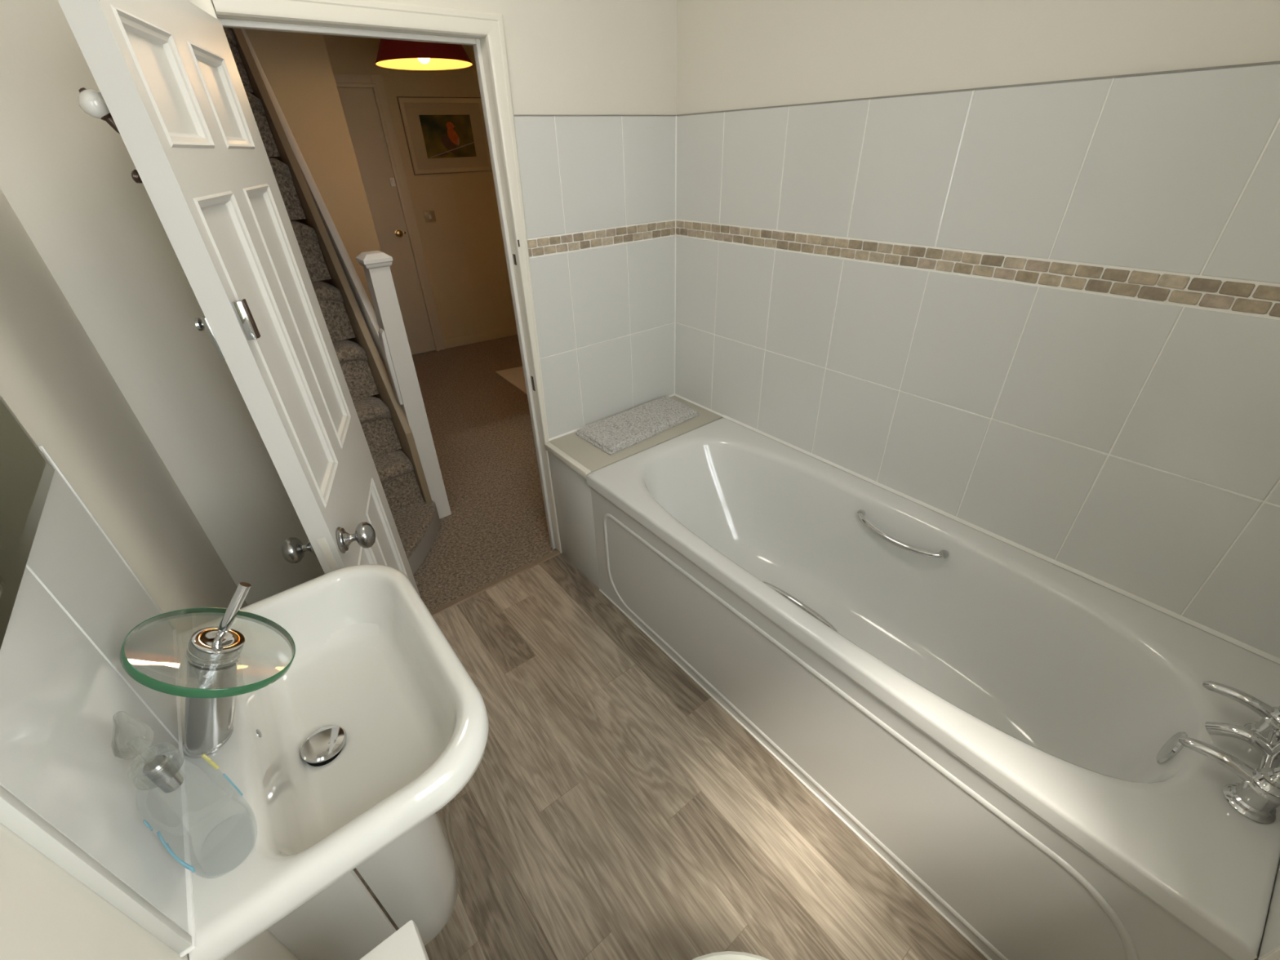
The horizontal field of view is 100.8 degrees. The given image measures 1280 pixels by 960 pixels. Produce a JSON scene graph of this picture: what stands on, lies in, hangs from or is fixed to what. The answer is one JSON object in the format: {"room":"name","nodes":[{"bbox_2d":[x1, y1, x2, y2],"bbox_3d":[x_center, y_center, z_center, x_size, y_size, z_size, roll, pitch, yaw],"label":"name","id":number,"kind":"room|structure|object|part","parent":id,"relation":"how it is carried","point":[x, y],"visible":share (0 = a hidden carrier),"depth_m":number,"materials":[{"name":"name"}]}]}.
{"room":"bathroom","nodes":[
{"label":"bathroom","id":0,"kind":"room"},
{"bbox_2d":[0,187,298,959],"bbox_3d":[-0.606,0.141,0.461,0.100,2.300,2.040,-24,39,-31],"label":"wall","id":1,"kind":"structure","parent":0,"point":[54,380],"depth_m":0.84,"materials":[{"name":"beige paint"}]},
{"bbox_2d":[0,395,54,649],"bbox_3d":[-0.539,-0.117,0.298,0.019,0.534,0.585,-24,39,-31],"label":"mirror","id":2,"kind":"object","parent":1,"relation":"attached to","point":[26,475],"visible":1,"depth_m":0.53,"materials":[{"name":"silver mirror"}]},
{"bbox_2d":[0,444,191,953],"bbox_3d":[-0.583,0.197,0.572,0.010,0.327,0.501,-24,39,-31],"label":"backsplash","id":3,"kind":"structure","parent":1,"relation":"attached to","point":[78,734],"depth_m":0.50,"materials":[{"name":"white tile"}]},
{"bbox_2d":[173,564,488,959],"bbox_3d":[-0.439,0.559,0.920,0.338,0.665,0.502,-24,39,-31],"label":"basin","id":4,"kind":"object","parent":1,"relation":"attached to","point":[348,760],"visible":0.93,"depth_m":0.76,"materials":[{"name":"white ceramic"}]},
{"bbox_2d":[142,753,243,872],"bbox_3d":[-0.446,0.308,0.518,0.062,0.197,0.082,-17,35,-22],"label":"soap dispenser","id":5,"kind":"object","parent":4,"relation":"on","point":[159,770],"visible":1,"depth_m":0.49,"materials":[{"name":"clear plastic"}]},
{"bbox_2d":[119,582,295,758],"bbox_3d":[-0.522,0.227,0.659,0.150,0.186,0.169,-24,39,-31],"label":"tap","id":6,"kind":"object","parent":4,"relation":"on","point":[212,655],"visible":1,"depth_m":0.64,"materials":[{"name":"silver metal"}]},
{"bbox_3d":[-0.499,0.162,0.647,0.012,0.065,0.060,25,41,36],"label":"lever","id":7,"kind":"part","parent":6,"relation":"part of","materials":[{"name":"silver metal"}]},
{"bbox_2d":[244,28,390,379],"bbox_3d":[-2.006,-1.674,3.365,0.548,2.340,0.060,-24,39,-31],"label":"wall","id":8,"kind":"structure","parent":0,"point":[297,68],"depth_m":3.15,"materials":[{"name":"paint"}]},
{"bbox_2d":[0,0,676,605],"bbox_3d":[-0.553,-0.605,1.635,1.916,2.300,0.087,-24,39,-31],"label":"wall","id":9,"kind":"structure","parent":0,"point":[593,82],"depth_m":1.50,"materials":[{"name":"beige paint"}]},
{"bbox_2d":[57,0,420,595],"bbox_3d":[-0.780,-0.050,1.289,0.178,1.723,0.588,-16,35,-21],"label":"door","id":10,"kind":"structure","parent":9,"relation":"in","point":[166,73],"depth_m":0.96,"materials":[{"name":"white paint"}]},
{"bbox_2d":[77,87,142,182],"bbox_3d":[-0.733,-0.482,0.745,0.052,0.115,0.036,-24,39,-31],"label":"coat hook","id":11,"kind":"object","parent":10,"relation":"attached to","point":[91,101],"visible":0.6,"depth_m":0.71,"materials":[{"name":"white metal"}]},
{"bbox_3d":[-0.707,-0.252,0.855,0.015,0.021,0.021,-12,34,-15],"label":"bolt knob","id":12,"kind":"part","parent":10,"relation":"part of","materials":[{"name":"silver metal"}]},
{"bbox_3d":[-0.697,-0.234,0.870,0.010,0.070,0.020,-12,34,-15],"label":"bolt plate","id":13,"kind":"part","parent":10,"relation":"part of","materials":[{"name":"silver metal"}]},
{"bbox_3d":[-0.725,0.145,1.125,0.062,0.056,0.055,-24,39,-31],"label":"knob","id":14,"kind":"part","parent":10,"relation":"part of","materials":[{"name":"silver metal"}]},
{"bbox_3d":[-0.653,0.154,1.106,0.016,0.080,0.001,-12,34,-15],"label":"edge plate","id":15,"kind":"part","parent":10,"relation":"part of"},
{"bbox_3d":[-0.609,0.124,1.151,0.062,0.059,0.057,-24,39,-31],"label":"knob","id":16,"kind":"part","parent":10,"relation":"part of","materials":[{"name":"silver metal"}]},
{"bbox_2d":[187,0,562,553],"bbox_3d":[-0.627,-0.353,1.712,0.688,1.796,0.096,-24,39,-31],"label":"trim","id":17,"kind":"structure","parent":9,"relation":"attached to","point":[371,19],"depth_m":1.41,"materials":[{"name":"white paint"}]},
{"bbox_3d":[-0.856,-0.224,1.521,0.043,1.796,0.014,-24,39,-31],"label":"architrave","id":18,"kind":"part","parent":17,"relation":"part of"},
{"bbox_3d":[-0.399,-0.704,1.688,0.002,0.032,0.016,-24,39,-31],"label":"strike plate","id":19,"kind":"part","parent":17,"relation":"part of","materials":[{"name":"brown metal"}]},
{"bbox_3d":[-0.387,-0.349,1.913,0.002,0.055,0.016,-24,39,-31],"label":"strike plate","id":20,"kind":"part","parent":17,"relation":"part of","materials":[{"name":"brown metal"}]},
{"bbox_2d":[322,34,515,355],"bbox_3d":[-1.722,-2.224,4.217,2.150,2.340,0.082,-20,37,-26],"label":"wall","id":21,"kind":"structure","parent":0,"point":[464,249],"depth_m":4.37,"materials":[{"name":"paint"}]},
{"bbox_2d":[333,73,445,354],"bbox_3d":[-2.133,-1.867,4.027,0.868,1.965,0.066,-20,37,-26],"label":"door","id":22,"kind":"structure","parent":21,"relation":"in","point":[363,98],"depth_m":4.05,"materials":[{"name":"white paint"}]},
{"bbox_3d":[-1.892,-1.936,4.156,0.052,0.052,0.054,-20,37,-26],"label":"knob","id":23,"kind":"part","parent":22,"relation":"part of","materials":[{"name":"gold metal"}]},
{"bbox_2d":[423,210,435,222],"bbox_3d":[-1.685,-2.116,4.246,0.080,0.075,0.012,-20,37,-26],"label":"light switch","id":24,"kind":"object","parent":21,"relation":"attached to","point":[429,216],"visible":1,"depth_m":4.24,"materials":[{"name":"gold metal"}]},
{"bbox_2d":[396,96,492,175],"bbox_3d":[-1.475,-2.647,4.074,0.630,0.490,0.022,-20,37,-26],"label":"framed picture","id":25,"kind":"object","parent":21,"relation":"attached to","point":[443,135],"visible":0.88,"depth_m":4.06},
{"bbox_2d":[418,115,476,158],"bbox_3d":[-1.471,-2.642,4.070,0.380,0.275,0.001,-20,37,-26],"label":"photograph","id":26,"kind":"object","parent":25,"relation":"attached to","point":[442,136],"depth_m":4.07},
{"bbox_2d":[443,325,517,348],"bbox_3d":[-1.289,-1.389,4.983,1.102,0.085,0.014,-20,37,-26],"label":"baseboard","id":27,"kind":"structure","parent":21,"relation":"attached to","point":[468,339],"depth_m":4.88,"materials":[{"name":"paint"}]},
{"bbox_2d":[353,334,987,959],"bbox_3d":[-0.603,-0.074,3.005,2.960,0.061,5.460,-24,39,-31],"label":"floor","id":28,"kind":"structure","parent":0,"point":[611,808],"depth_m":1.45,"materials":[{"name":"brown wood"}]},
{"bbox_2d":[267,869,396,959],"bbox_3d":[-0.451,0.798,0.876,0.104,0.738,0.018,-24,39,-31],"label":"pipe boxing","id":29,"kind":"object","parent":28,"relation":"on","point":[344,921],"visible":0.4,"depth_m":0.78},
{"bbox_2d":[223,27,451,574],"bbox_3d":[-1.545,-0.804,1.994,0.964,2.311,1.655,-24,39,-31],"label":"staircase","id":30,"kind":"structure","parent":28,"relation":"on","point":[392,415],"depth_m":2.25,"materials":[{"name":"brown carpet"}]},
{"bbox_3d":[-1.389,-1.190,2.275,0.030,1.553,1.160,-24,39,-31],"label":"handrail","id":31,"kind":"part","parent":30,"relation":"part of","materials":[{"name":"white paint"}]},
{"bbox_3d":[-1.020,-0.463,2.168,0.027,0.318,0.050,-24,39,-31],"label":"rail","id":32,"kind":"part","parent":30,"relation":"part of","materials":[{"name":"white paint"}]},
{"bbox_3d":[-0.990,-0.324,2.286,0.108,1.155,0.080,-24,39,-31],"label":"newel post","id":33,"kind":"part","parent":30,"relation":"part of","materials":[{"name":"white paint"}]},
{"bbox_2d":[430,549,560,616],"bbox_3d":[-0.586,0.416,2.170,0.589,0.005,0.032,-24,39,-31],"label":"trim","id":34,"kind":"structure","parent":28,"relation":"on","point":[487,586],"depth_m":2.15,"materials":[{"name":"brown wood"}]},
{"bbox_2d":[495,366,526,394],"bbox_3d":[-0.690,-0.786,4.066,0.678,0.012,0.707,-17,35,-22],"label":"rug","id":35,"kind":"object","parent":28,"relation":"on","point":[515,375],"visible":0.24,"depth_m":4.09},
{"bbox_2d":[360,920,768,959],"bbox_3d":[0.061,0.893,0.639,0.587,0.800,0.631,-24,39,-31],"label":"toilet","id":36,"kind":"object","parent":28,"relation":"on","point":[406,943],"visible":1,"depth_m":0.55,"materials":[{"name":"white ceramic"}]},
{"bbox_3d":[-0.115,0.639,0.323,0.167,0.024,0.631,-24,39,-31],"label":"cistern lid","id":37,"kind":"part","parent":36,"relation":"part of","materials":[{"name":"white ceramic"}]},
{"bbox_3d":[0.141,0.869,0.679,0.405,0.020,0.400,-24,39,-31],"label":"seat","id":38,"kind":"part","parent":36,"relation":"part of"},
{"bbox_2d":[544,393,723,589],"bbox_3d":[-0.007,0.028,2.236,0.675,0.555,0.301,-24,39,-31],"label":"shelf","id":39,"kind":"object","parent":28,"relation":"on","point":[571,458],"visible":0.73,"depth_m":2.03,"materials":[{"name":"beige laminate"}]},
{"bbox_3d":[-0.266,-0.074,1.926,0.023,0.026,0.287,-24,39,-31],"label":"edge trim","id":40,"kind":"part","parent":39,"relation":"part of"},
{"bbox_3d":[-0.253,0.155,2.074,0.012,0.528,0.289,-24,39,-31],"label":"panel","id":41,"kind":"part","parent":39,"relation":"part of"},
{"bbox_3d":[-0.006,-0.197,2.103,0.652,0.021,0.299,-24,39,-31],"label":"shelf","id":42,"kind":"part","parent":39,"relation":"part of","materials":[{"name":"beige laminate"}]},
{"bbox_2d":[575,395,699,454],"bbox_3d":[0.006,-0.235,2.115,0.494,0.026,0.242,-24,39,-31],"label":"bath mat","id":43,"kind":"object","parent":39,"relation":"on","point":[615,433],"visible":1,"depth_m":2.07,"materials":[{"name":"grey fabric"}]},
{"bbox_2d":[586,414,1279,959],"bbox_3d":[0.599,0.419,1.583,0.676,0.557,1.643,-24,39,-31],"label":"bathtub","id":44,"kind":"object","parent":28,"relation":"on","point":[1001,722],"visible":0.98,"depth_m":1.26,"materials":[{"name":"white ceramic"}]},
{"bbox_3d":[0.403,0.324,1.344,0.051,0.034,0.265,-24,39,-31],"label":"grab handle","id":45,"kind":"part","parent":44,"relation":"part of","materials":[{"name":"silver metal"}]},
{"bbox_3d":[0.767,0.170,1.583,0.051,0.034,0.285,-24,39,-31],"label":"grab handle","id":46,"kind":"part","parent":44,"relation":"part of","materials":[{"name":"silver metal"}]},
{"bbox_2d":[1178,680,1279,823],"bbox_3d":[1.044,0.431,0.906,0.237,0.134,0.139,-24,39,-31],"label":"mixer tap","id":47,"kind":"object","parent":44,"relation":"on","point":[1256,797],"visible":1,"depth_m":0.88,"materials":[{"name":"silver metal"}]},
{"bbox_3d":[0.965,0.465,0.879,0.027,0.033,0.103,-24,39,-31],"label":"lever handle","id":48,"kind":"part","parent":47,"relation":"part of","materials":[{"name":"silver metal"}]},
{"bbox_3d":[1.102,0.403,0.969,0.027,0.033,0.103,-24,39,-31],"label":"lever handle","id":49,"kind":"part","parent":47,"relation":"part of","materials":[{"name":"silver metal"}]},
{"bbox_3d":[1.048,0.450,0.922,0.022,0.045,0.089,-24,39,-31],"label":"spout","id":50,"kind":"part","parent":47,"relation":"part of","materials":[{"name":"silver metal"}]},
{"bbox_2d":[1243,706,1279,739],"bbox_3d":[1.137,0.430,0.935,0.062,0.100,0.062,-24,39,-31],"label":"tap","id":51,"kind":"object","parent":47,"relation":"on","point":[1268,726],"depth_m":0.94,"materials":[{"name":"silver metal"}]},
{"bbox_2d":[674,0,1279,658],"bbox_3d":[0.809,-0.499,1.391,0.111,2.300,2.040,-24,39,-31],"label":"wall","id":52,"kind":"structure","parent":0,"point":[1010,269],"depth_m":1.23,"materials":[{"name":"white tile"}]},
{"bbox_2d":[1253,858,1279,959],"bbox_3d":[0.743,0.233,0.240,1.716,2.300,0.188,-24,39,-31],"label":"wall","id":53,"kind":"structure","parent":0,"point":[1269,947],"depth_m":0.73,"materials":[{"name":"beige paint"}]},
{"bbox_3d":[-1.247,-2.470,2.337,2.960,0.060,3.222,-24,39,-31],"label":"ceiling","id":54,"kind":"structure","parent":0,"visible":0},
{"bbox_2d":[375,39,472,70],"bbox_3d":[-1.039,-2.198,2.412,0.444,0.482,0.444,-24,39,-31],"label":"pendant lamp","id":55,"kind":"object","parent":54,"relation":"hanging from","point":[392,54],"visible":0.63,"depth_m":2.42,"materials":[{"name":"red fabric"}]},
{"bbox_3d":[-1.033,-2.034,2.516,0.060,0.085,0.060,-24,39,-31],"label":"bulb","id":56,"kind":"part","parent":55,"relation":"part of","materials":[{"name":"white glass"}]}
]}

